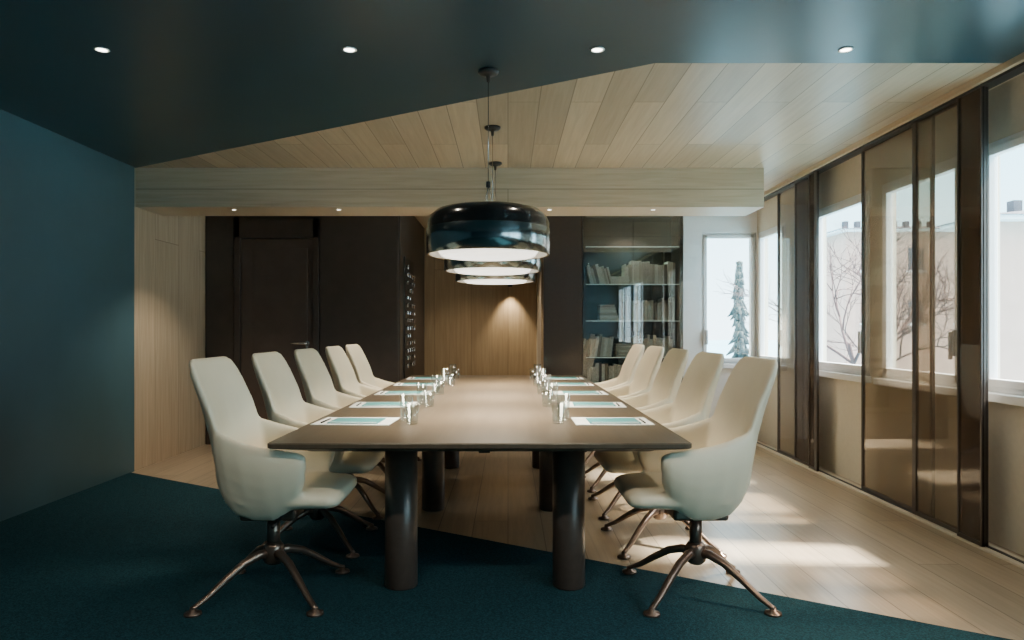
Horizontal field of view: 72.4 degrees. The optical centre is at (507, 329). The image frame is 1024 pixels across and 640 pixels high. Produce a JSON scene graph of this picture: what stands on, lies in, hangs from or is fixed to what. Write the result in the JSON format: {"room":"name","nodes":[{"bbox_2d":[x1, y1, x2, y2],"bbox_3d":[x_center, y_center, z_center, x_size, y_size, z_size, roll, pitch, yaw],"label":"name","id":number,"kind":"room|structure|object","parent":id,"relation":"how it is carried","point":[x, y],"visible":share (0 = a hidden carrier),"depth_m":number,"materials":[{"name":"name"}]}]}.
{"room":"conference room","nodes":[
{"label":"conference room","id":0,"kind":"room"},
{"bbox_2d":[0,109,205,520],"bbox_3d":[-3.295,-0.090,2.575,0.250,2.580,9.550,0,0,0],"label":"wall","id":1,"kind":"structure","parent":0,"point":[67,205],"depth_m":5.27,"materials":[{"name":"teal paint"}]},
{"bbox_2d":[206,216,423,444],"bbox_3d":[-2.277,-0.090,8.540,2.286,2.580,2.420,0,0,0],"label":"wall","id":2,"kind":"structure","parent":0,"point":[361,258],"depth_m":7.33,"materials":[{"name":"brown wood"}]},
{"bbox_2d":[234,219,318,419],"bbox_3d":[-2.420,0.020,7.308,0.880,2.360,0.082,0,0,0],"label":"door","id":3,"kind":"structure","parent":2,"relation":"in","point":[276,261],"depth_m":7.32,"materials":[{"name":"wood"}]},
{"bbox_2d":[404,256,415,378],"bbox_3d":[-1.107,0.200,7.950,0.051,1.999,0.700,0,0,0],"label":"wine rack","id":4,"kind":"object","parent":2,"relation":"attached to","point":[409,278],"visible":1,"depth_m":7.88,"materials":[{"name":"black metal"}]},
{"bbox_2d":[424,228,536,374],"bbox_3d":[-0.372,-0.090,9.625,1.524,2.580,0.250,0,0,0],"label":"wall","id":5,"kind":"structure","parent":0,"point":[473,329],"depth_m":9.50,"materials":[{"name":"brown wood"}]},
{"bbox_2d":[0,0,1023,227],"bbox_3d":[-0.215,-1.440,3.800,6.510,0.120,12.000,0,0,0],"label":"ceiling","id":6,"kind":"structure","parent":0,"point":[766,84],"depth_m":3.83,"materials":[{"name":"teal paint"}]},
{"bbox_2d":[93,47,109,52],"bbox_3d":[-1.996,-1.377,3.440,0.073,0.006,0.073,0,0,0],"label":"recessed light","id":7,"kind":"object","parent":6,"relation":"in","point":[99,49],"visible":1,"depth_m":3.44,"materials":[{"name":"white paint"}]},
{"bbox_2d":[342,47,356,52],"bbox_3d":[-0.779,-1.377,3.440,0.073,0.006,0.073,0,0,0],"label":"recessed light","id":8,"kind":"object","parent":6,"relation":"in","point":[345,49],"visible":1,"depth_m":3.44,"materials":[{"name":"white paint"}]},
{"bbox_2d":[136,168,763,215],"bbox_3d":[-0.495,-1.214,6.195,5.350,0.333,0.470,0,0,0],"label":"ceiling beam","id":9,"kind":"structure","parent":6,"relation":"attached to","point":[160,191],"depth_m":5.96,"materials":[{"name":"beige wood"}]},
{"bbox_2d":[426,67,549,260],"bbox_3d":[-0.105,-0.885,3.730,0.656,0.990,0.656,0,0,0],"label":"pendant lamp","id":10,"kind":"object","parent":6,"relation":"hanging from","point":[485,230],"visible":1,"depth_m":3.47,"materials":[{"name":"black metal"}]},
{"bbox_2d":[484,125,500,199],"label":"pendant lamp","id":11,"kind":"object","parent":6,"relation":"hanging from","point":[492,128],"depth_m":4.75,"materials":[{"name":"black metal"}]},
{"bbox_2d":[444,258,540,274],"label":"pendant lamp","id":12,"kind":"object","parent":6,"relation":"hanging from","point":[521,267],"depth_m":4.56,"materials":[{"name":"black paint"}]},
{"bbox_2d":[455,273,534,284],"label":"pendant lamp","id":13,"kind":"object","parent":6,"relation":"hanging from","point":[496,279],"depth_m":5.58,"materials":[{"name":"black paint"}]},
{"bbox_2d":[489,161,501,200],"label":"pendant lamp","id":14,"kind":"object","parent":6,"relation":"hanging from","point":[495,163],"depth_m":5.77,"materials":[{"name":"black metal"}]},
{"bbox_2d":[590,47,604,52],"bbox_3d":[0.439,-1.377,3.440,0.073,0.006,0.073,0,0,0],"label":"recessed light","id":15,"kind":"object","parent":6,"relation":"in","point":[594,49],"visible":1,"depth_m":3.44,"materials":[{"name":"white paint"}]},
{"bbox_2d":[838,47,853,52],"bbox_3d":[1.660,-1.377,3.440,0.073,0.006,0.073,0,0,0],"label":"recessed light","id":16,"kind":"object","parent":6,"relation":"in","point":[844,49],"visible":1,"depth_m":3.44,"materials":[{"name":"white paint"}]},
{"bbox_2d":[537,216,582,375],"bbox_3d":[1.160,-0.090,8.725,1.540,2.580,2.050,0,0,0],"label":"wall","id":17,"kind":"structure","parent":0,"point":[560,277],"depth_m":7.70,"materials":[{"name":"brown paint"}]},
{"bbox_2d":[132,439,1023,639],"bbox_3d":[-0.200,1.260,3.800,6.600,0.120,12.000,0,0,0],"label":"floor","id":18,"kind":"structure","parent":0,"point":[797,532],"depth_m":4.09,"materials":[{"name":"brown wood"}]},
{"bbox_2d":[325,346,384,473],"bbox_3d":[-1.057,0.661,5.450,0.681,1.070,0.630,0,0,0],"label":"office chair","id":19,"kind":"object","parent":18,"relation":"on","point":[344,378],"visible":0.36,"depth_m":5.48,"materials":[{"name":"beige leather"}]},
{"bbox_2d":[345,344,421,460],"bbox_3d":[-1.071,0.661,6.170,0.681,1.070,0.630,0,0,1],"label":"office chair","id":20,"kind":"object","parent":18,"relation":"on","point":[356,356],"visible":0.23,"depth_m":6.25,"materials":[{"name":"beige leather"}]},
{"bbox_2d":[0,472,1012,639],"bbox_3d":[-0.215,1.198,1.940,5.910,0.004,7.880,0,0,0],"label":"carpet","id":21,"kind":"object","parent":18,"relation":"on","point":[124,557],"visible":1,"depth_m":3.19,"materials":[{"name":"teal carpet"}]},
{"bbox_2d":[184,356,356,617],"bbox_3d":[-1.059,0.661,3.200,0.681,1.070,0.630,0,0,-1],"label":"office chair","id":22,"kind":"object","parent":21,"relation":"on","point":[258,482],"visible":0.94,"depth_m":3.01,"materials":[{"name":"beige leather"}]},
{"bbox_2d":[252,352,383,558],"bbox_3d":[-1.063,0.661,3.950,0.681,1.070,0.630,0,0,0],"label":"office chair","id":23,"kind":"object","parent":21,"relation":"on","point":[284,403],"visible":0.46,"depth_m":3.88,"materials":[{"name":"beige leather"}]},
{"bbox_2d":[294,348,384,519],"bbox_3d":[-1.063,0.661,4.700,0.681,1.070,0.630,0,0,1],"label":"office chair","id":24,"kind":"object","parent":21,"relation":"on","point":[319,390],"visible":0.27,"depth_m":4.73,"materials":[{"name":"beige leather"}]},
{"bbox_2d":[267,375,691,590],"bbox_3d":[-0.116,0.828,4.980,1.738,0.736,4.280,0,0,0],"label":"conference table","id":25,"kind":"object","parent":21,"relation":"on","point":[481,413],"visible":0.95,"depth_m":3.24,"materials":[{"name":"brown wood"}]},
{"bbox_2d":[311,417,398,424],"bbox_3d":[-0.760,0.454,3.520,0.380,0.011,0.280,0,0,2],"label":"notepad","id":26,"kind":"object","parent":25,"relation":"on","point":[329,420],"visible":1,"depth_m":3.49,"materials":[{"name":"white paper"}]},
{"bbox_2d":[349,402,416,407],"bbox_3d":[-0.760,0.454,4.300,0.380,0.011,0.280,0,0,-2],"label":"notepad","id":27,"kind":"object","parent":25,"relation":"on","point":[357,404],"visible":1,"depth_m":4.25,"materials":[{"name":"white paper"}]},
{"bbox_2d":[374,391,431,394],"bbox_3d":[-0.760,0.454,5.100,0.380,0.011,0.280,0,0,-1],"label":"notepad","id":28,"kind":"object","parent":25,"relation":"on","point":[380,392],"visible":1,"depth_m":5.04,"materials":[{"name":"white paper"}]},
{"bbox_2d":[393,383,440,385],"bbox_3d":[-0.760,0.454,5.900,0.380,0.011,0.280,0,0,-2],"label":"notepad","id":29,"kind":"object","parent":25,"relation":"on","point":[396,384],"visible":1,"depth_m":5.80,"materials":[{"name":"white paper"}]},
{"bbox_2d":[407,377,448,378],"bbox_3d":[-0.760,0.454,6.650,0.380,0.011,0.280,0,0,-1],"label":"notepad","id":30,"kind":"object","parent":25,"relation":"on","point":[409,377],"visible":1,"depth_m":6.59,"materials":[{"name":"white paper"}]},
{"bbox_2d":[542,377,582,378],"bbox_3d":[0.520,0.454,6.650,0.380,0.011,0.280,0,0,0],"label":"notepad","id":31,"kind":"object","parent":25,"relation":"on","point":[542,377],"visible":0.79,"depth_m":6.64,"materials":[{"name":"white paper"}]},
{"bbox_2d":[548,383,593,385],"bbox_3d":[0.520,0.454,5.900,0.380,0.011,0.280,0,0,1],"label":"notepad","id":32,"kind":"object","parent":25,"relation":"on","point":[549,384],"visible":1,"depth_m":5.80,"materials":[{"name":"white paper"}]},
{"bbox_2d":[553,391,607,394],"bbox_3d":[0.520,0.454,5.100,0.380,0.011,0.280,0,0,-1],"label":"notepad","id":33,"kind":"object","parent":25,"relation":"on","point":[554,392],"visible":1,"depth_m":5.04,"materials":[{"name":"white paper"}]},
{"bbox_2d":[561,402,626,407],"bbox_3d":[0.520,0.454,4.300,0.380,0.011,0.280,0,0,2],"label":"notepad","id":34,"kind":"object","parent":25,"relation":"on","point":[564,404],"visible":1,"depth_m":4.25,"materials":[{"name":"white paper"}]},
{"bbox_2d":[571,417,654,424],"bbox_3d":[0.520,0.454,3.520,0.380,0.011,0.280,0,0,0],"label":"notepad","id":35,"kind":"object","parent":25,"relation":"on","point":[577,420],"visible":1,"depth_m":3.49,"materials":[{"name":"white paper"}]},
{"bbox_2d":[614,356,781,617],"bbox_3d":[0.845,0.661,3.200,0.681,1.070,0.630,0,0,-1],"label":"office chair","id":36,"kind":"object","parent":21,"relation":"on","point":[708,480],"visible":0.97,"depth_m":3.00,"materials":[{"name":"beige leather"}]},
{"bbox_2d":[585,344,644,464],"bbox_3d":[0.848,0.661,6.170,0.681,1.070,0.630,0,0,0],"label":"office chair","id":37,"kind":"object","parent":18,"relation":"on","point":[629,367],"visible":0.25,"depth_m":6.22,"materials":[{"name":"beige leather"}]},
{"bbox_2d":[585,346,663,492],"bbox_3d":[0.853,0.661,5.450,0.681,1.070,0.630,0,0,-2],"label":"office chair","id":38,"kind":"object","parent":18,"relation":"on","point":[648,367],"visible":0.29,"depth_m":5.51,"materials":[{"name":"beige leather"}]},
{"bbox_2d":[583,216,682,382],"bbox_3d":[1.375,-0.090,7.926,1.100,2.580,0.468,0,0,0],"label":"bookcase","id":39,"kind":"object","parent":18,"relation":"on","point":[612,242],"visible":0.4,"depth_m":8.13,"materials":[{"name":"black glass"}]},
{"bbox_2d":[586,260,674,381],"bbox_3d":[1.372,-0.098,7.910,0.986,1.356,0.219,0,0,0],"label":"books","id":40,"kind":"object","parent":39,"relation":"in","point":[635,272],"visible":0.71,"depth_m":7.80,"materials":[{"name":"beige paper"}]},
{"bbox_2d":[588,348,688,519],"bbox_3d":[0.848,0.661,4.700,0.681,1.070,0.630,0,0,-1],"label":"office chair","id":41,"kind":"object","parent":18,"relation":"on","point":[667,381],"visible":0.36,"depth_m":4.75,"materials":[{"name":"beige leather"}]},
{"bbox_2d":[594,351,726,558],"bbox_3d":[0.844,0.661,3.950,0.681,1.070,0.630,0,0,-2],"label":"office chair","id":42,"kind":"object","parent":18,"relation":"on","point":[692,403],"visible":0.43,"depth_m":3.89,"materials":[{"name":"beige leather"}]},
{"bbox_2d":[683,211,756,417],"bbox_3d":[2.385,-0.090,7.750,0.910,2.580,0.100,0,0,0],"label":"wall","id":43,"kind":"structure","parent":0,"point":[693,226],"depth_m":7.70,"materials":[{"name":"white paint"}]},
{"bbox_2d":[702,233,754,367],"bbox_3d":[2.405,-0.325,7.710,0.650,1.490,0.140,0,0,0],"label":"window","id":44,"kind":"structure","parent":43,"relation":"in","point":[728,362],"depth_m":7.70,"materials":[{"name":"white paint"}]},
{"bbox_2d":[757,73,1023,555],"bbox_3d":[2.790,-0.090,2.750,0.100,2.580,9.900,0,0,0],"label":"wall","id":45,"kind":"structure","parent":0,"point":[888,410],"depth_m":5.11,"materials":[{"name":"beige paint"}]},
{"bbox_2d":[759,223,786,370],"bbox_3d":[2.745,-0.330,7.270,0.130,1.460,0.780,0,0,0],"label":"window","id":46,"kind":"structure","parent":45,"relation":"in","point":[770,232],"depth_m":7.37,"materials":[{"name":"white paint"}]},
{"bbox_2d":[819,190,870,382],"bbox_3d":[2.745,-0.330,5.770,0.130,1.460,0.980,0,0,0],"label":"window","id":47,"kind":"structure","parent":45,"relation":"in","point":[842,371],"depth_m":5.58,"materials":[{"name":"white paint"}]},
{"bbox_2d":[756,441,1023,568],"bbox_3d":[2.632,1.192,2.850,0.095,0.016,9.700,0,0,0],"label":"trim","id":48,"kind":"structure","parent":45,"relation":"attached to","point":[998,552],"depth_m":4.65,"materials":[{"name":"beige paint"}]},
{"bbox_2d":[777,193,793,457],"bbox_3d":[2.644,-0.073,6.550,0.020,2.514,0.600,0,0,0],"label":"screen panel","id":49,"kind":"object","parent":48,"relation":"on","point":[778,194],"visible":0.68,"depth_m":6.82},
{"bbox_2d":[794,178,807,465],"bbox_3d":[2.619,-0.073,6.200,0.020,2.514,0.360,0,0,0],"label":"screen panel","id":50,"kind":"object","parent":48,"relation":"on","point":[800,188],"visible":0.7,"depth_m":6.24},
{"bbox_2d":[808,171,818,470],"bbox_3d":[2.594,-0.073,5.940,0.020,2.514,0.160,0,0,0],"label":"screen panel","id":51,"kind":"object","parent":48,"relation":"on","point":[813,179],"visible":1,"depth_m":5.93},
{"bbox_2d":[861,116,934,517],"bbox_3d":[2.644,-0.073,4.785,0.020,2.514,0.870,0,0,0],"label":"screen panel","id":52,"kind":"object","parent":48,"relation":"on","point":[932,118],"visible":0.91,"depth_m":4.36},
{"bbox_2d":[912,87,987,545],"bbox_3d":[2.619,-0.073,4.175,0.020,2.514,0.690,0,0,0],"label":"screen panel","id":53,"kind":"object","parent":48,"relation":"on","point":[915,126],"visible":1,"depth_m":4.48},
{"bbox_2d":[957,86,984,546],"bbox_3d":[2.594,-0.073,3.925,0.020,2.514,0.210,0,0,0],"label":"screen panel","id":54,"kind":"object","parent":48,"relation":"on","point":[970,107],"visible":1,"depth_m":3.91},
{"bbox_2d":[764,52,1023,201],"bbox_3d":[2.630,-1.355,2.850,0.140,0.050,9.700,0,0,0],"label":"trim","id":55,"kind":"structure","parent":45,"relation":"attached to","point":[1012,68],"depth_m":4.49,"materials":[{"name":"brown wood"}]},
{"bbox_2d":[873,156,956,396],"bbox_3d":[2.745,-0.330,4.660,0.130,1.460,0.960,0,0,0],"label":"window","id":56,"kind":"structure","parent":45,"relation":"in","point":[945,384],"depth_m":4.89,"materials":[{"name":"white paint"}]},
{"bbox_2d":[988,130,1023,406],"bbox_3d":[2.745,-0.330,3.120,0.130,1.460,1.880,0,0,0],"label":"window","id":57,"kind":"structure","parent":45,"relation":"in","point":[1004,391],"depth_m":3.96,"materials":[{"name":"white paint"}]},
{"label":"outside","id":58,"kind":"structure","parent":0,"visible":0},
{"bbox_2d":[707,340,781,357],"bbox_3d":[100.000,7.300,200.000,600.000,0.200,600.000,0,0,0],"label":"ground","id":59,"kind":"structure","parent":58,"point":[715,346],"depth_m":288.02,"materials":[{"name":"snow"}]},
{"bbox_2d":[726,261,748,357],"bbox_3d":[10.984,1.967,33.022,2.306,10.465,2.486,0,0,-44],"label":"conifer tree","id":60,"kind":"object","parent":59,"relation":"on","point":[740,340],"visible":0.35,"depth_m":32.82,"materials":[{"name":"green plant"}]},
{"bbox_2d":[827,221,953,373],"bbox_3d":[24.650,0.475,42.000,11.900,13.450,5.200,0,0,0],"label":"neighbouring house","id":61,"kind":"structure","parent":59,"relation":"on","point":[945,243],"depth_m":40.00,"materials":[{"name":"white paint"}]},
{"bbox_2d":[936,200,1023,380],"bbox_3d":[19.950,1.725,20.600,13.300,10.950,2.400,0,0,0],"label":"neighbouring house","id":62,"kind":"structure","parent":59,"relation":"on","point":[1011,221],"depth_m":20.00,"materials":[{"name":"white paint"}]},
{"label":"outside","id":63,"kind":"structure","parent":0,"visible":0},
{"bbox_2d":[714,221,953,363],"bbox_3d":[15.044,0.967,29.253,11.570,12.272,8.625,0,0,-40],"label":"bare tree","id":64,"kind":"object","parent":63,"point":[852,360],"visible":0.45,"depth_m":29.48,"materials":[{"name":"brown plant"}]}
]}

